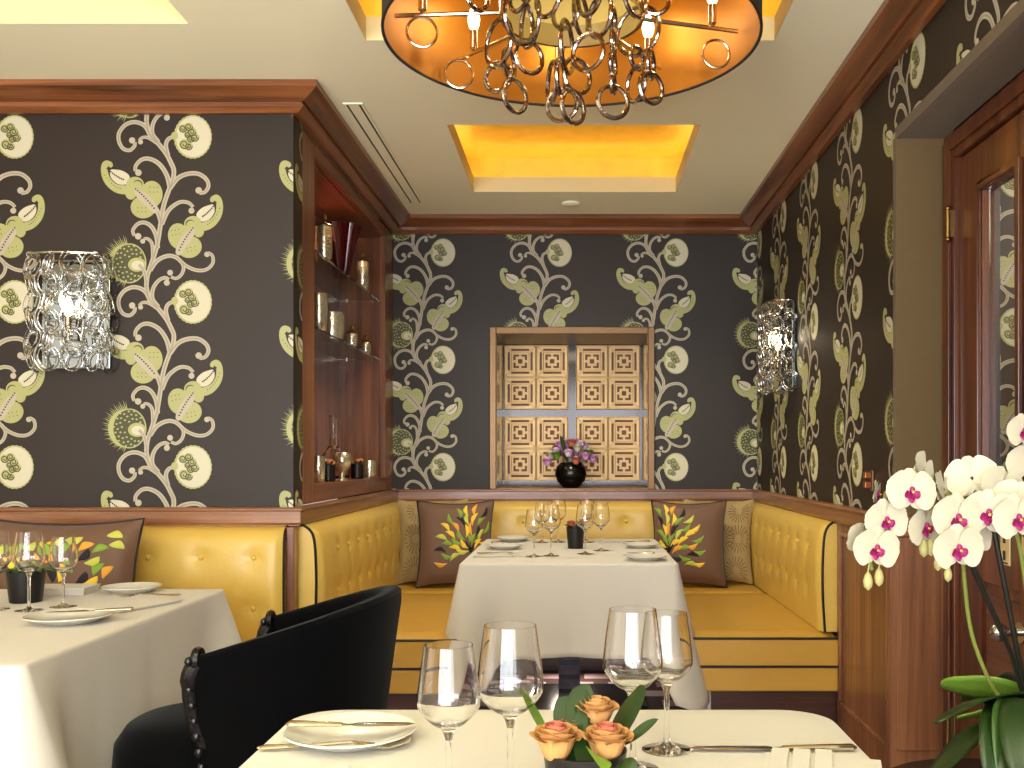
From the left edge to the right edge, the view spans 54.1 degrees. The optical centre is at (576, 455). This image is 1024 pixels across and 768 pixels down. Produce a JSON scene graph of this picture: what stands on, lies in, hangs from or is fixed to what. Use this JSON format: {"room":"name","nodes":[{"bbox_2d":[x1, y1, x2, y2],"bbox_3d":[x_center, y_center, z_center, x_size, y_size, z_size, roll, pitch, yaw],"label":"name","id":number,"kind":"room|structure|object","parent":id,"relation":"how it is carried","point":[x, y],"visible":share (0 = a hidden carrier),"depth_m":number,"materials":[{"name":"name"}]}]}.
{"room":"restaurant","nodes":[
{"label":"restaurant","id":0,"kind":"room"},
{"bbox_2d":[0,115,302,506],"bbox_3d":[-2.098,-0.069,3.579,2.203,2.438,0.114,0,0,0],"label":"wall","id":1,"kind":"structure","parent":0,"point":[198,218],"depth_m":3.52,"materials":[{"name":"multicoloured paper"}]},
{"bbox_2d":[23,250,120,373],"bbox_3d":[-1.765,-0.496,3.460,0.314,0.416,0.160,0,0,0],"label":"wall sconce","id":2,"kind":"object","parent":1,"relation":"attached to","point":[77,311],"visible":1,"depth_m":3.44,"materials":[{"name":"clear glass"}]},
{"bbox_2d":[65,316,74,341],"bbox_3d":[-1.765,-0.443,3.483,0.020,0.084,0.047,0,0,0],"label":"candle holder","id":3,"kind":"object","parent":2,"relation":"on","point":[68,319],"depth_m":3.51,"materials":[{"name":"silver metal"}]},
{"bbox_2d":[286,526,297,611],"bbox_3d":[-0.998,0.699,3.500,0.027,0.903,0.048,0,0,0],"label":"trim","id":4,"kind":"structure","parent":1,"relation":"attached to","point":[292,531],"depth_m":3.48,"materials":[{"name":"brown wood"}]},
{"bbox_2d":[0,0,883,218],"bbox_3d":[-0.350,-1.391,1.425,5.900,0.205,8.250,0,0,0],"label":"ceiling","id":5,"kind":"structure","parent":0,"point":[708,148],"depth_m":3.57,"materials":[{"name":"paint"}]},
{"bbox_2d":[343,103,422,203],"bbox_3d":[-0.818,-1.285,4.365,0.072,0.004,1.440,0,0,0],"label":"ceiling vent","id":6,"kind":"object","parent":5,"relation":"in","point":[358,112],"visible":1,"depth_m":4.19,"materials":[{"name":"metal"}]},
{"bbox_2d":[562,201,579,206],"bbox_3d":[-0.030,-1.280,5.090,0.092,0.014,0.092,0,0,0],"label":"smoke detector","id":7,"kind":"object","parent":5,"relation":"attached to","point":[565,203],"visible":1,"depth_m":5.07,"materials":[{"name":"paint"}]},
{"bbox_2d":[381,0,762,125],"bbox_3d":[-0.012,-1.134,2.470,0.927,0.708,0.927,0,0,17],"label":"drum chandelier","id":8,"kind":"object","parent":5,"relation":"hanging from","point":[562,54],"visible":1,"depth_m":2.64,"materials":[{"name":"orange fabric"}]},
{"bbox_2d":[418,0,426,11],"bbox_3d":[-0.386,-1.135,2.496,0.022,0.055,0.022,0,0,0],"label":"candle holder","id":9,"kind":"object","parent":8,"relation":"on","point":[422,4],"depth_m":2.49,"materials":[{"name":"silver metal"}]},
{"bbox_2d":[470,29,477,50],"bbox_3d":[-0.282,-1.135,2.731,0.022,0.055,0.022,0,0,0],"label":"candle holder","id":10,"kind":"object","parent":8,"relation":"on","point":[473,32],"depth_m":2.72,"materials":[{"name":"glass"}]},
{"bbox_2d":[512,0,634,24],"bbox_3d":[-0.012,-1.140,2.470,0.338,0.006,0.338,0,0,0],"label":"diffuser","id":11,"kind":"object","parent":8,"relation":"attached to","point":[600,17],"depth_m":2.55,"materials":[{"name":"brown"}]},
{"bbox_2d":[644,37,651,55],"bbox_3d":[0.198,-1.135,2.781,0.022,0.055,0.021,0,0,0],"label":"candle holder","id":12,"kind":"object","parent":8,"relation":"on","point":[647,40],"depth_m":2.77,"materials":[{"name":"silver metal"}]},
{"bbox_2d":[708,3,716,25],"bbox_3d":[0.348,-1.135,2.573,0.022,0.055,0.022,0,0,0],"label":"candle holder","id":13,"kind":"object","parent":8,"relation":"on","point":[712,7],"depth_m":2.56,"materials":[{"name":"silver metal"}]},
{"bbox_2d":[338,219,756,498],"bbox_3d":[-0.011,-0.069,5.488,2.578,2.438,0.124,0,0,0],"label":"wall","id":14,"kind":"structure","parent":0,"point":[698,293],"depth_m":5.43,"materials":[{"name":"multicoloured paper"}]},
{"bbox_2d":[0,489,885,529],"bbox_3d":[-1.112,0.212,4.242,4.176,0.065,2.372,0,0,0],"label":"trim","id":15,"kind":"structure","parent":14,"relation":"attached to","point":[850,516],"depth_m":3.79,"materials":[{"name":"brown wood"}]},
{"bbox_2d":[542,436,597,487],"bbox_3d":[-0.036,0.033,5.517,0.313,0.285,0.232,0,0,0],"label":"flower vase","id":16,"kind":"object","parent":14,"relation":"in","point":[573,474],"visible":1,"depth_m":5.46,"materials":[{"name":"black ceramic"}]},
{"bbox_2d":[490,327,654,488],"bbox_3d":[-0.026,-0.249,5.689,0.891,0.899,0.582,0,0,0],"label":"window","id":17,"kind":"structure","parent":14,"relation":"in","point":[595,386],"depth_m":5.93,"materials":[{"name":"beige wood"}]},
{"bbox_2d":[478,672,686,709],"bbox_3d":[-0.350,1.180,1.715,5.900,0.060,8.830,0,0,0],"label":"floor","id":18,"kind":"structure","parent":0,"point":[654,694],"depth_m":4.95,"materials":[{"name":"wood"}]},
{"bbox_2d":[135,525,288,641],"bbox_3d":[-2.096,0.696,3.221,2.174,0.909,0.604,0,0,0],"label":"banquette","id":19,"kind":"object","parent":18,"relation":"on","point":[248,563],"visible":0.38,"depth_m":3.43,"materials":[{"name":"yellow leather"}]},
{"bbox_2d":[0,518,144,588],"bbox_3d":[-1.675,0.429,3.259,0.516,0.454,0.146,0,0,0],"label":"cushion","id":20,"kind":"object","parent":19,"relation":"on","point":[107,551],"visible":0.41,"depth_m":3.23,"materials":[{"name":"brown fabric"}]},
{"bbox_2d":[112,585,400,767],"bbox_3d":[-0.709,0.728,2.240,0.617,0.859,0.536,0,0,0],"label":"tub chair","id":21,"kind":"object","parent":18,"relation":"on","point":[337,653],"visible":0.94,"depth_m":2.03,"materials":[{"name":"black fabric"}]},
{"bbox_2d":[297,501,837,723],"bbox_3d":[-0.011,0.696,4.483,1.974,0.908,1.886,0,0,0],"label":"banquette","id":22,"kind":"object","parent":18,"relation":"on","point":[768,643],"visible":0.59,"depth_m":3.86,"materials":[{"name":"yellow leather"}]},
{"bbox_2d":[392,594,452,667],"bbox_3d":[-0.713,0.716,4.240,0.565,0.130,1.160,0,0,0],"label":"seat cushion","id":23,"kind":"object","parent":22,"relation":"on","point":[423,618],"depth_m":3.86,"materials":[{"name":"leather"}]},
{"bbox_2d":[396,499,467,583],"bbox_3d":[-0.741,0.437,5.146,0.370,0.432,0.132,0,0,-13],"label":"cushion","id":24,"kind":"object","parent":22,"relation":"on","point":[408,512],"visible":0.28,"depth_m":5.08,"materials":[{"name":"beige fabric"}]},
{"bbox_2d":[416,500,493,587],"bbox_3d":[-0.608,0.438,5.000,0.391,0.436,0.146,0,0,-6],"label":"cushion","id":25,"kind":"object","parent":22,"relation":"on","point":[448,533],"visible":0.8,"depth_m":4.95,"materials":[{"name":"brown fabric"}]},
{"bbox_2d":[397,580,766,593],"bbox_3d":[-0.011,0.716,5.122,1.968,0.130,0.595,0,0,0],"label":"seat cushion","id":26,"kind":"object","parent":22,"relation":"on","point":[733,587],"depth_m":4.92,"materials":[{"name":"leather"}]},
{"bbox_2d":[651,500,726,587],"bbox_3d":[0.558,0.438,4.999,0.381,0.436,0.148,0,0,6],"label":"cushion","id":27,"kind":"object","parent":22,"relation":"on","point":[692,535],"visible":0.87,"depth_m":4.95,"materials":[{"name":"brown fabric"}]},
{"bbox_2d":[682,499,753,583],"bbox_3d":[0.721,0.437,5.146,0.370,0.432,0.132,0,0,13],"label":"cushion","id":28,"kind":"object","parent":22,"relation":"on","point":[737,523],"visible":0.41,"depth_m":5.08,"materials":[{"name":"beige fabric"}]},
{"bbox_2d":[685,594,837,664],"bbox_3d":[0.692,0.716,4.260,0.563,0.130,1.120,0,0,0],"label":"seat cushion","id":29,"kind":"object","parent":22,"relation":"on","point":[729,629],"depth_m":3.73,"materials":[{"name":"leather"}]},
{"bbox_2d":[535,657,643,709],"bbox_3d":[-0.030,0.776,4.270,0.798,0.745,1.400,0,0,0],"label":"dining table","id":30,"kind":"object","parent":18,"relation":"on","point":[568,667],"visible":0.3,"depth_m":4.53,"materials":[{"name":"black metal"}]},
{"bbox_2d":[445,539,709,709],"bbox_3d":[-0.021,0.667,4.267,1.042,0.533,1.349,0,0,0],"label":"tablecloth","id":31,"kind":"object","parent":30,"relation":"on","point":[569,596],"visible":0.76,"depth_m":3.70,"materials":[{"name":"beige fabric"}]},
{"bbox_2d":[473,553,512,556],"bbox_3d":[-0.335,0.396,4.000,0.158,0.007,0.118,0,0,-3],"label":"folded napkin","id":32,"kind":"object","parent":31,"relation":"on","point":[474,554],"visible":0.83,"depth_m":3.95,"materials":[{"name":"beige fabric"}]},
{"bbox_2d":[486,543,522,549],"bbox_3d":[-0.312,0.389,4.300,0.160,0.020,0.160,0,0,0],"label":"plate","id":33,"kind":"object","parent":31,"relation":"on","point":[499,546],"visible":0.98,"depth_m":4.27,"materials":[{"name":"white ceramic"}]},
{"bbox_2d":[497,535,529,541],"bbox_3d":[-0.300,0.389,4.700,0.156,0.020,0.156,0,0,0],"label":"plate","id":34,"kind":"object","parent":31,"relation":"on","point":[513,538],"visible":1,"depth_m":4.67,"materials":[{"name":"white ceramic"}]},
{"bbox_2d":[525,509,542,556],"bbox_3d":[-0.171,0.306,3.976,0.071,0.186,0.071,0,0,20],"label":"wine glass","id":35,"kind":"object","parent":31,"relation":"on","point":[533,522],"visible":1,"depth_m":3.95,"materials":[{"name":"white"}]},
{"bbox_2d":[525,509,542,536],"bbox_3d":[-0.171,0.267,3.976,0.071,0.107,0.071,0,0,0],"label":"bowl","id":36,"kind":"object","parent":35,"relation":"on","point":[533,522],"depth_m":3.95,"materials":[{"name":"clear glass"}]},
{"bbox_2d":[535,502,548,542],"bbox_3d":[-0.163,0.306,4.620,0.071,0.186,0.071,0,0,20],"label":"wine glass","id":37,"kind":"object","parent":31,"relation":"on","point":[539,505],"visible":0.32,"depth_m":4.60,"materials":[{"name":"white"}]},
{"bbox_2d":[535,502,547,512],"bbox_3d":[-0.163,0.267,4.620,0.071,0.107,0.071,0,0,0],"label":"bowl","id":38,"kind":"object","parent":37,"relation":"on","point":[539,505],"depth_m":4.59,"materials":[{"name":"clear glass"}]},
{"bbox_2d":[542,504,560,556],"bbox_3d":[-0.104,0.297,4.000,0.077,0.204,0.077,0,0,0],"label":"wine glass","id":39,"kind":"object","parent":31,"relation":"on","point":[551,520],"visible":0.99,"depth_m":3.97,"materials":[{"name":"white"}]},
{"bbox_2d":[542,504,560,533],"bbox_3d":[-0.104,0.254,4.000,0.077,0.118,0.077,0,0,0],"label":"bowl","id":40,"kind":"object","parent":39,"relation":"on","point":[551,520],"depth_m":3.97,"materials":[{"name":"clear glass"}]},
{"bbox_2d":[551,498,566,542],"bbox_3d":[-0.087,0.297,4.640,0.077,0.204,0.077,0,0,0],"label":"wine glass","id":41,"kind":"object","parent":31,"relation":"on","point":[557,501],"visible":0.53,"depth_m":4.61,"materials":[{"name":"white"}]},
{"bbox_2d":[551,498,566,519],"bbox_3d":[-0.087,0.254,4.640,0.077,0.118,0.077,0,0,0],"label":"bowl","id":42,"kind":"object","parent":41,"relation":"on","point":[557,501],"depth_m":4.61,"materials":[{"name":"clear glass"}]},
{"bbox_2d":[563,520,583,548],"bbox_3d":[-0.003,0.335,4.332,0.114,0.129,0.114,0,0,0],"label":"pot","id":43,"kind":"object","parent":31,"relation":"on","point":[575,534],"visible":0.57,"depth_m":4.30,"materials":[{"name":"black ceramic"}]},
{"bbox_2d":[576,503,594,554],"bbox_3d":[0.033,0.297,4.080,0.077,0.204,0.077,0,0,0],"label":"wine glass","id":44,"kind":"object","parent":31,"relation":"on","point":[585,519],"visible":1,"depth_m":4.05,"materials":[{"name":"white"}]},
{"bbox_2d":[576,503,594,532],"bbox_3d":[0.033,0.254,4.080,0.077,0.118,0.077,0,0,0],"label":"bowl","id":45,"kind":"object","parent":44,"relation":"on","point":[585,519],"depth_m":4.05,"materials":[{"name":"clear glass"}]},
{"bbox_2d":[580,498,593,542],"bbox_3d":[0.047,0.297,4.640,0.077,0.204,0.077,0,0,0],"label":"wine glass","id":46,"kind":"object","parent":31,"relation":"on","point":[582,500],"visible":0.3,"depth_m":4.62,"materials":[{"name":"white"}]},
{"bbox_2d":[593,502,609,550],"bbox_3d":[0.101,0.297,4.220,0.077,0.204,0.077,0,0,0],"label":"wine glass","id":47,"kind":"object","parent":31,"relation":"on","point":[601,509],"visible":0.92,"depth_m":4.19,"materials":[{"name":"white"}]},
{"bbox_2d":[593,502,609,529],"bbox_3d":[0.101,0.254,4.220,0.077,0.118,0.077,0,0,0],"label":"bowl","id":48,"kind":"object","parent":47,"relation":"on","point":[601,509],"depth_m":4.19,"materials":[{"name":"clear glass"}]},
{"bbox_2d":[599,539,632,541],"bbox_3d":[0.180,0.396,4.660,0.158,0.007,0.098,0,0,0],"label":"folded napkin","id":49,"kind":"object","parent":31,"relation":"on","point":[603,540],"visible":0.84,"depth_m":4.64,"materials":[{"name":"beige fabric"}]},
{"bbox_2d":[623,542,659,547],"bbox_3d":[0.281,0.389,4.360,0.160,0.020,0.160,0,0,0],"label":"plate","id":50,"kind":"object","parent":31,"relation":"on","point":[630,544],"visible":0.97,"depth_m":4.34,"materials":[{"name":"white ceramic"}]},
{"bbox_2d":[623,553,666,560],"bbox_3d":[0.262,0.389,3.840,0.170,0.020,0.170,0,0,0],"label":"plate","id":51,"kind":"object","parent":31,"relation":"on","point":[639,556],"visible":0.96,"depth_m":3.85,"materials":[{"name":"white ceramic"}]},
{"bbox_2d":[892,758,981,767],"bbox_3d":[0.735,0.867,1.730,0.420,0.566,0.420,0,0,0],"label":"side table","id":52,"kind":"object","parent":18,"relation":"on","point":[964,762],"visible":0.54,"depth_m":1.89,"materials":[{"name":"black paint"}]},
{"bbox_2d":[846,413,1023,767],"bbox_3d":[0.688,0.259,1.610,0.266,0.648,0.621,0,0,42],"label":"potted orchid","id":53,"kind":"object","parent":52,"relation":"on","point":[959,529],"visible":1,"depth_m":1.48,"materials":[{"name":"white plant"}]},
{"bbox_3d":[-0.024,0.776,1.170,0.811,0.745,0.808,0,0,0],"label":"dining table","id":54,"kind":"object","parent":18,"relation":"on","visible":0},
{"bbox_2d":[239,710,869,767],"bbox_3d":[-0.024,0.645,1.171,1.054,0.490,1.048,0,0,0],"label":"tablecloth","id":55,"kind":"object","parent":54,"relation":"on","point":[481,742],"visible":0.6,"depth_m":1.41,"materials":[{"name":"beige fabric"}]},
{"bbox_2d":[283,712,415,752],"bbox_3d":[-0.316,0.389,1.395,0.180,0.020,0.180,0,0,0],"label":"plate","id":56,"kind":"object","parent":55,"relation":"on","point":[381,735],"visible":0.94,"depth_m":1.41,"materials":[{"name":"white ceramic"}]},
{"bbox_2d":[257,737,410,749],"bbox_3d":[-0.330,0.393,1.361,0.205,0.011,0.023,0,0,-5],"label":"fork","id":57,"kind":"object","parent":56,"relation":"on","point":[405,740],"visible":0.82,"depth_m":1.36,"materials":[{"name":"silver metal"}]},
{"bbox_2d":[285,720,414,726],"bbox_3d":[-0.316,0.373,1.394,0.178,0.009,0.019,0,0,-1],"label":"table knife","id":58,"kind":"object","parent":56,"relation":"on","point":[292,723],"visible":1,"depth_m":1.39,"materials":[{"name":"silver metal"}]},
{"bbox_2d":[417,640,479,767],"bbox_3d":[-0.145,0.306,1.130,0.071,0.186,0.071,0,0,20],"label":"wine glass","id":59,"kind":"object","parent":55,"relation":"on","point":[448,693],"visible":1,"depth_m":1.10,"materials":[{"name":"white"}]},
{"bbox_2d":[478,621,543,767],"bbox_3d":[-0.077,0.297,1.154,0.077,0.204,0.077,0,0,0],"label":"wine glass","id":60,"kind":"object","parent":55,"relation":"on","point":[510,672],"visible":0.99,"depth_m":1.13,"materials":[{"name":"white"}]},
{"bbox_2d":[528,684,657,767],"bbox_3d":[0.014,0.331,1.114,0.151,0.136,0.121,0,0,-6],"label":"centerpiece","id":61,"kind":"object","parent":55,"relation":"on","point":[581,734],"visible":1,"depth_m":1.10,"materials":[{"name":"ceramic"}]},
{"bbox_2d":[602,606,662,767],"bbox_3d":[0.071,0.297,1.275,0.077,0.204,0.077,0,0,0],"label":"wine glass","id":62,"kind":"object","parent":55,"relation":"on","point":[632,652],"visible":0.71,"depth_m":1.25,"materials":[{"name":"white"}]},
{"bbox_2d":[602,606,662,695],"bbox_3d":[0.071,0.254,1.275,0.077,0.118,0.077,0,0,0],"label":"bowl","id":63,"kind":"object","parent":62,"relation":"on","point":[632,652],"depth_m":1.25,"materials":[{"name":"clear glass"}]},
{"bbox_2d":[642,610,692,756],"bbox_3d":[0.122,0.306,1.360,0.071,0.186,0.071,0,0,20],"label":"wine glass","id":64,"kind":"object","parent":55,"relation":"on","point":[674,630],"visible":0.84,"depth_m":1.34,"materials":[{"name":"clear glass"}]},
{"bbox_2d":[656,610,692,691],"bbox_3d":[0.122,0.267,1.360,0.071,0.107,0.071,0,0,0],"label":"bowl","id":65,"kind":"object","parent":64,"relation":"on","point":[674,630],"depth_m":1.33,"materials":[{"name":"clear glass"}]},
{"bbox_2d":[688,743,856,750],"bbox_3d":[0.264,0.394,1.353,0.228,0.009,0.019,0,0,1],"label":"table knife","id":66,"kind":"object","parent":55,"relation":"on","point":[844,746],"visible":0.93,"depth_m":1.35,"materials":[{"name":"silver metal"}]},
{"bbox_2d":[762,747,881,767],"bbox_3d":[0.302,0.394,1.231,0.148,0.010,0.201,0,0,14],"label":"folded napkin","id":67,"kind":"object","parent":55,"relation":"on","point":[779,757],"visible":1,"depth_m":1.29,"materials":[{"name":"beige fabric"}]},
{"bbox_3d":[-1.560,0.776,2.460,0.988,0.745,1.088,0,0,0],"label":"dining table","id":68,"kind":"object","parent":18,"relation":"on","visible":0},
{"bbox_2d":[0,589,241,767],"bbox_3d":[-1.557,0.655,2.462,1.338,0.510,1.427,0,0,0],"label":"tablecloth","id":69,"kind":"object","parent":68,"relation":"on","point":[67,693],"visible":0.69,"depth_m":2.24,"materials":[{"name":"beige fabric"}]},
{"bbox_2d":[0,530,11,610],"bbox_3d":[-1.512,0.297,2.600,0.077,0.204,0.077,0,0,0],"label":"wine glass","id":70,"kind":"object","parent":69,"relation":"on","point":[5,543],"visible":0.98,"depth_m":2.59,"materials":[{"name":"clear glass"}]},
{"bbox_2d":[0,530,11,569],"bbox_3d":[-1.512,0.254,2.600,0.077,0.118,0.077,0,0,0],"label":"bowl","id":71,"kind":"object","parent":70,"relation":"on","point":[5,543],"depth_m":2.59,"materials":[{"name":"clear glass"}]},
{"bbox_2d":[0,566,52,603],"bbox_3d":[-1.510,0.344,2.739,0.148,0.110,0.147,0,0,0],"label":"succulent pot","id":72,"kind":"object","parent":69,"relation":"on","point":[16,579],"visible":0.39,"depth_m":2.70,"materials":[{"name":"black ceramic"}]},
{"bbox_2d":[12,531,45,611],"bbox_3d":[-1.416,0.297,2.584,0.077,0.204,0.077,0,0,0],"label":"wine glass","id":73,"kind":"object","parent":69,"relation":"on","point":[28,554],"visible":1,"depth_m":2.56,"materials":[{"name":"clear glass"}]},
{"bbox_2d":[12,531,45,576],"bbox_3d":[-1.416,0.254,2.584,0.077,0.118,0.077,0,0,0],"label":"bowl","id":74,"kind":"object","parent":73,"relation":"on","point":[28,554],"depth_m":2.56,"materials":[{"name":"clear glass"}]},
{"bbox_2d":[48,536,77,608],"bbox_3d":[-1.361,0.306,2.649,0.071,0.186,0.071,0,0,20],"label":"wine glass","id":75,"kind":"object","parent":69,"relation":"on","point":[63,554],"visible":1,"depth_m":2.63,"materials":[{"name":"clear glass"}]},
{"bbox_2d":[48,536,77,576],"bbox_3d":[-1.361,0.267,2.649,0.071,0.107,0.071,0,0,0],"label":"bowl","id":76,"kind":"object","parent":75,"relation":"on","point":[63,554],"depth_m":2.62,"materials":[{"name":"clear glass"}]},
{"bbox_2d":[22,608,113,625],"bbox_3d":[-1.219,0.389,2.400,0.196,0.020,0.196,0,0,0],"label":"plate","id":77,"kind":"object","parent":69,"relation":"on","point":[63,618],"visible":0.95,"depth_m":2.42,"materials":[{"name":"white ceramic"}]},
{"bbox_2d":[46,607,134,612],"bbox_3d":[-1.178,0.373,2.419,0.200,0.009,0.019,0,0,-12],"label":"table knife","id":78,"kind":"object","parent":77,"relation":"on","point":[121,608],"visible":1,"depth_m":2.42,"materials":[{"name":"silver metal"}]},
{"bbox_2d":[43,583,100,595],"bbox_3d":[-1.510,0.389,2.910,0.198,0.021,0.108,0,0,-2],"label":"folded napkin","id":79,"kind":"object","parent":69,"relation":"on","point":[49,589],"visible":0.58,"depth_m":2.87,"materials":[{"name":"beige fabric"}]},
{"bbox_2d":[74,597,181,612],"bbox_3d":[-1.190,0.396,2.660,0.158,0.007,0.218,0,0,22],"label":"folded napkin","id":80,"kind":"object","parent":69,"relation":"on","point":[139,603],"visible":0.84,"depth_m":2.66,"materials":[{"name":"beige fabric"}]},
{"bbox_2d":[114,593,180,596],"bbox_3d":[-1.195,0.386,2.782,0.180,0.011,0.023,0,0,-5],"label":"fork","id":81,"kind":"object","parent":80,"relation":"on","point":[117,594],"visible":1,"depth_m":2.78,"materials":[{"name":"silver metal"}]},
{"bbox_2d":[100,582,161,593],"bbox_3d":[-1.305,0.389,2.930,0.166,0.020,0.166,0,0,0],"label":"plate","id":82,"kind":"object","parent":69,"relation":"on","point":[130,587],"visible":0.94,"depth_m":2.95,"materials":[{"name":"white ceramic"}]},
{"bbox_2d":[757,0,1018,636],"bbox_3d":[1.026,-0.069,1.415,0.104,2.438,8.030,0,0,0],"label":"wall","id":83,"kind":"structure","parent":0,"point":[827,248],"depth_m":3.64,"materials":[{"name":"grey paper"}]},
{"bbox_2d":[0,0,946,234],"bbox_3d":[-1.112,-1.244,1.414,4.176,0.085,8.028,0,0,0],"label":"trim","id":84,"kind":"structure","parent":83,"relation":"attached to","point":[896,24],"depth_m":3.52,"materials":[{"name":"brown wood"}]},
{"bbox_2d":[756,298,797,394],"bbox_3d":[0.911,-0.496,4.580,0.160,0.416,0.314,0,0,0],"label":"wall sconce","id":85,"kind":"object","parent":83,"relation":"attached to","point":[782,342],"visible":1,"depth_m":4.48,"materials":[{"name":"clear glass"}]},
{"bbox_2d":[776,350,783,367],"bbox_3d":[0.934,-0.443,4.580,0.047,0.084,0.020,0,0,0],"label":"candle holder","id":86,"kind":"object","parent":85,"relation":"on","point":[777,351],"depth_m":4.57,"materials":[{"name":"silver metal"}]},
{"bbox_2d":[837,523,887,767],"bbox_3d":[0.969,0.698,3.383,0.016,0.907,0.658,0,0,0],"label":"trim","id":87,"kind":"structure","parent":83,"relation":"attached to","point":[862,613],"depth_m":3.42,"materials":[{"name":"brown wood"}]},
{"bbox_2d":[863,470,873,490],"bbox_3d":[0.962,0.081,3.300,0.030,0.068,0.028,0,0,0],"label":"light switch","id":88,"kind":"object","parent":83,"relation":"attached to","point":[866,484],"visible":1,"depth_m":3.29,"materials":[{"name":"brown metal"}]},
{"bbox_2d":[888,537,942,767],"bbox_3d":[1.037,0.699,3.034,0.178,0.906,0.041,0,0,0],"label":"trim","id":89,"kind":"structure","parent":83,"relation":"attached to","point":[915,587],"depth_m":3.02,"materials":[{"name":"brown wood"}]},
{"bbox_2d":[893,0,1023,514],"bbox_3d":[1.091,-0.410,2.588,0.238,1.181,1.136,0,0,0],"label":"trim","id":90,"kind":"structure","parent":83,"relation":"attached to","point":[998,57],"depth_m":3.05,"materials":[{"name":"brown paint"}]},
{"bbox_2d":[943,69,1023,758],"bbox_3d":[1.121,0.089,2.538,0.138,2.121,1.026,0,0,0],"label":"door","id":91,"kind":"structure","parent":83,"relation":"in","point":[983,156],"depth_m":2.80,"materials":[{"name":"brown wood"}]},
{"bbox_3d":[-1.060,0.698,4.533,0.119,0.903,1.790,0,0,0],"label":"wall","id":92,"kind":"structure","parent":0,"visible":0},
{"bbox_2d":[302,128,392,504],"bbox_3d":[-1.130,-0.509,4.532,0.260,1.378,1.789,0,0,0],"label":"display cabinet","id":93,"kind":"object","parent":92,"relation":"attached to","point":[349,382],"visible":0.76,"depth_m":5.01,"materials":[{"name":"brown wood"}]},
{"bbox_2d":[314,456,324,482],"bbox_3d":[-1.050,0.054,4.060,0.054,0.108,0.054,0,0,0],"label":"tumbler","id":94,"kind":"object","parent":93,"relation":"on","point":[319,461],"visible":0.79,"depth_m":4.04,"materials":[{"name":"silver metal"}]},
{"bbox_2d":[314,293,327,330],"bbox_3d":[-1.050,-0.585,4.070,0.068,0.150,0.068,0,0,0],"label":"tumbler","id":95,"kind":"object","parent":93,"relation":"on","point":[320,299],"visible":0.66,"depth_m":4.04,"materials":[{"name":"silver metal"}]},
{"bbox_2d":[316,214,331,259],"bbox_3d":[-1.050,-0.910,4.150,0.068,0.191,0.068,0,0,0],"label":"lidded jar","id":96,"kind":"object","parent":93,"relation":"on","point":[323,229],"visible":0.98,"depth_m":4.12,"materials":[{"name":"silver metal"}]},
{"bbox_2d":[325,459,335,481],"bbox_3d":[-1.058,0.060,4.240,0.067,0.096,0.069,0,0,0],"label":"vase","id":97,"kind":"object","parent":93,"relation":"on","point":[330,470],"visible":0.75,"depth_m":4.22,"materials":[{"name":"black ceramic"}]},
{"bbox_2d":[325,311,343,339],"bbox_3d":[-1.070,-0.568,4.370,0.104,0.115,0.104,0,0,0],"label":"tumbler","id":98,"kind":"object","parent":93,"relation":"on","point":[335,320],"visible":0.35,"depth_m":4.33,"materials":[{"name":"metal"}]},
{"bbox_2d":[322,415,349,478],"bbox_3d":[-1.150,-0.042,4.720,0.156,0.300,0.156,0,0,0],"label":"decanter","id":99,"kind":"object","parent":93,"relation":"on","point":[332,448],"visible":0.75,"depth_m":4.70,"materials":[{"name":"clear glass"}]},
{"bbox_2d":[333,452,351,479],"bbox_3d":[-1.055,0.045,4.490,0.084,0.125,0.084,0,0,0],"label":"goblet","id":100,"kind":"object","parent":93,"relation":"on","point":[343,461],"visible":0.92,"depth_m":4.46,"materials":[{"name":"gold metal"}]},
{"bbox_2d":[326,221,360,275],"bbox_3d":[-1.075,-0.932,4.560,0.180,0.235,0.177,0,0,0],"label":"vase","id":101,"kind":"object","parent":93,"relation":"on","point":[345,235],"visible":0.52,"depth_m":4.51,"materials":[{"name":"red glass"}]},
{"bbox_2d":[314,326,378,359],"bbox_3d":[-1.135,-0.506,4.510,0.206,0.008,1.416,0,0,0],"label":"shelf","id":102,"kind":"object","parent":93,"relation":"attached to","point":[327,346],"depth_m":4.72,"materials":[{"name":"clear glass"}]},
{"bbox_2d":[314,249,378,300],"bbox_3d":[-1.135,-0.811,4.510,0.206,0.008,1.416,0,0,0],"label":"shelf","id":103,"kind":"object","parent":93,"relation":"attached to","point":[329,279],"depth_m":4.71,"materials":[{"name":"clear glass"}]},
{"bbox_2d":[346,325,357,346],"bbox_3d":[-1.050,-0.560,4.660,0.054,0.100,0.054,0,0,0],"label":"lidded jar","id":104,"kind":"object","parent":93,"relation":"on","point":[351,335],"visible":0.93,"depth_m":4.64,"materials":[{"name":"silver metal"}]},
{"bbox_2d":[351,458,363,478],"bbox_3d":[-1.058,0.059,4.800,0.067,0.097,0.069,0,0,0],"label":"vase","id":105,"kind":"object","parent":93,"relation":"on","point":[357,470],"visible":0.96,"depth_m":4.78,"materials":[{"name":"black ceramic"}]},
{"bbox_2d":[356,252,368,289],"bbox_3d":[-1.050,-0.908,4.900,0.060,0.186,0.060,0,0,0],"label":"lidded jar","id":106,"kind":"object","parent":93,"relation":"on","point":[362,267],"visible":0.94,"depth_m":4.88,"materials":[{"name":"silver metal"}]},
{"bbox_2d":[361,335,370,352],"bbox_3d":[-1.050,-0.556,4.970,0.050,0.092,0.050,0,0,0],"label":"lidded jar","id":107,"kind":"object","parent":93,"relation":"on","point":[365,343],"visible":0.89,"depth_m":4.95,"materials":[{"name":"silver glass"}]},
{"bbox_2d":[363,461,375,476],"bbox_3d":[-1.050,0.066,5.060,0.068,0.085,0.068,0,0,0],"label":"tumbler","id":108,"kind":"object","parent":93,"relation":"on","point":[369,466],"visible":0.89,"depth_m":5.03,"materials":[{"name":"silver metal"}]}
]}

